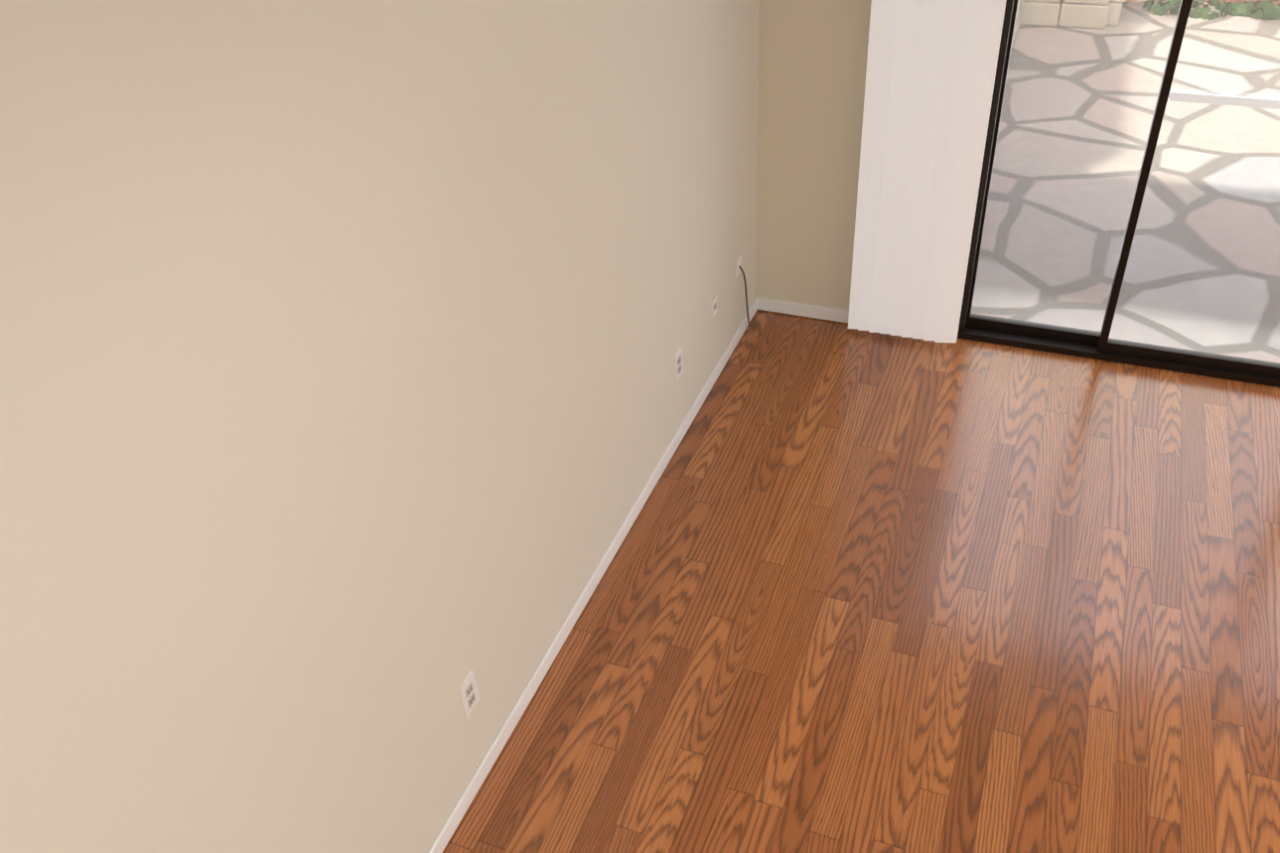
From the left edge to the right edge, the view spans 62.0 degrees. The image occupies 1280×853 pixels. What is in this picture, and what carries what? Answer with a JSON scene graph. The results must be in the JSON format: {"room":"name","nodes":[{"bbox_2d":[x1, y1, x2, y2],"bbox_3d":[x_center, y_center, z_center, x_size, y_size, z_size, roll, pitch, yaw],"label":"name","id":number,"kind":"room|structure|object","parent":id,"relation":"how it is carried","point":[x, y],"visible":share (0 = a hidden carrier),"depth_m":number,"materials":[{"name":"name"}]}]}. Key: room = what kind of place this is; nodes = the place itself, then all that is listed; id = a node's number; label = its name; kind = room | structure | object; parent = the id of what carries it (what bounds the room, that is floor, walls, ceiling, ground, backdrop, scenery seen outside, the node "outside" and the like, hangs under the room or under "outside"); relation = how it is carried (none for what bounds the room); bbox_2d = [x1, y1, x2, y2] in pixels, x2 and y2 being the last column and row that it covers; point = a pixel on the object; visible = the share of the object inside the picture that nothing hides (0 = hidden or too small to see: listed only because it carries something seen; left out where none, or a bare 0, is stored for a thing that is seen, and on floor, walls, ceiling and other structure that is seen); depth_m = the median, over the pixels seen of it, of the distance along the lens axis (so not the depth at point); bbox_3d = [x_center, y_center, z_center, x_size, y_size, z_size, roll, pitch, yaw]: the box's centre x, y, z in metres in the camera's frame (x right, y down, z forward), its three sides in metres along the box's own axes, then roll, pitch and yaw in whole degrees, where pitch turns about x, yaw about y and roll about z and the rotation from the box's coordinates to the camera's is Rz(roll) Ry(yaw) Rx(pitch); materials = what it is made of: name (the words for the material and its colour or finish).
{"room":"empty living room","nodes":[
{"label":"empty living room","id":0,"kind":"room"},
{"bbox_2d":[0,0,759,852],"bbox_3d":[-0.865,0.340,1.672,0.150,2.700,7.100,11,40,19],"label":"wall","id":1,"kind":"structure","parent":0,"point":[346,401],"depth_m":2.01,"materials":[{"name":"beige paint"}]},
{"bbox_2d":[457,670,479,718],"bbox_3d":[-0.451,0.710,2.816,0.008,0.116,0.072,11,40,19],"label":"electrical outlet","id":2,"kind":"object","parent":1,"relation":"attached to","point":[468,690],"visible":1,"depth_m":2.81,"materials":[{"name":"white plastic"}]},
{"bbox_2d":[426,296,758,852],"bbox_3d":[-0.717,1.398,2.440,0.012,0.063,6.800,11,40,19],"label":"baseboard","id":3,"kind":"structure","parent":1,"relation":"attached to","point":[460,808],"depth_m":3.42,"materials":[{"name":"white"}]},
{"bbox_2d":[673,346,683,383],"bbox_3d":[0.144,-0.230,3.980,0.008,0.116,0.072,11,40,19],"label":"electrical outlet","id":4,"kind":"object","parent":1,"relation":"attached to","point":[678,368],"visible":1,"depth_m":3.97,"materials":[{"name":"white plastic"}]},
{"bbox_2d":[711,294,716,318],"bbox_3d":[0.299,-0.482,4.279,0.008,0.080,0.050,11,40,19],"label":"electrical outlet","id":5,"kind":"object","parent":1,"relation":"attached to","point":[714,306],"visible":1,"depth_m":4.27,"materials":[{"name":"white plastic"}]},
{"bbox_2d":[735,254,756,326],"bbox_3d":[0.469,-0.589,4.657,0.037,0.406,0.200,11,40,19],"label":"outlet","id":6,"kind":"object","parent":1,"relation":"attached to","point":[739,268],"visible":0.98,"depth_m":4.53,"materials":[{"name":"white plastic"}]},
{"bbox_2d":[755,0,871,310],"bbox_3d":[2.303,-1.301,3.533,3.910,2.700,0.150,11,40,19],"label":"wall","id":7,"kind":"structure","parent":0,"point":[812,61],"depth_m":4.35,"materials":[{"name":"beige paint"}]},
{"bbox_2d":[757,296,849,323],"bbox_3d":[0.954,-0.486,4.759,0.883,0.063,0.012,11,40,19],"label":"baseboard","id":8,"kind":"structure","parent":7,"relation":"attached to","point":[806,310],"depth_m":4.83,"materials":[{"name":"white"}]},
{"bbox_2d":[848,0,1006,342],"bbox_3d":[2.240,-1.019,3.615,2.949,2.100,0.104,11,40,19],"label":"vertical blinds","id":9,"kind":"object","parent":7,"relation":"attached to","point":[931,68],"visible":1,"depth_m":4.14,"materials":[{"name":"plastic"}]},
{"bbox_2d":[957,0,1279,387],"bbox_3d":[2.283,-1.038,3.743,2.022,2.030,0.135,11,40,19],"label":"sliding glass door","id":10,"kind":"structure","parent":7,"relation":"in","point":[1083,343],"depth_m":4.15,"materials":[{"name":"clear glass"}]},
{"bbox_2d":[442,309,1279,852],"bbox_3d":[1.880,1.987,1.587,5.900,0.120,7.100,11,40,19],"label":"floor","id":11,"kind":"structure","parent":0,"point":[860,592],"depth_m":3.36,"materials":[{"name":"laminate"}]},
{"label":"outside","id":12,"kind":"structure","parent":0,"visible":0},
{"bbox_2d":[970,1,1279,363],"bbox_3d":[4.471,-1.563,6.041,7.000,0.120,5.400,11,40,19],"label":"patio","id":13,"kind":"structure","parent":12,"point":[1151,213],"depth_m":5.74,"materials":[{"name":"beige stone"}]},
{"bbox_2d":[1010,0,1125,50],"bbox_3d":[2.791,-2.986,7.686,1.298,0.334,1.966,11,40,19],"label":"planter","id":14,"kind":"object","parent":13,"relation":"on","point":[1069,19],"depth_m":7.83,"materials":[{"name":"stone"}]},
{"bbox_2d":[1126,0,1279,5],"bbox_3d":[5.607,-3.284,7.566,6.520,0.880,0.250,11,40,19],"label":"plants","id":15,"kind":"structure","parent":13,"relation":"on","point":[1207,3],"depth_m":8.10,"materials":[{"name":"plant"}]},
{"bbox_2d":[1142,0,1279,19],"bbox_3d":[6.153,-2.770,7.251,5.022,0.199,0.324,11,40,19],"label":"groundcover","id":16,"kind":"object","parent":13,"relation":"on","point":[1231,10],"depth_m":7.87,"materials":[{"name":"green plant"}]}
]}

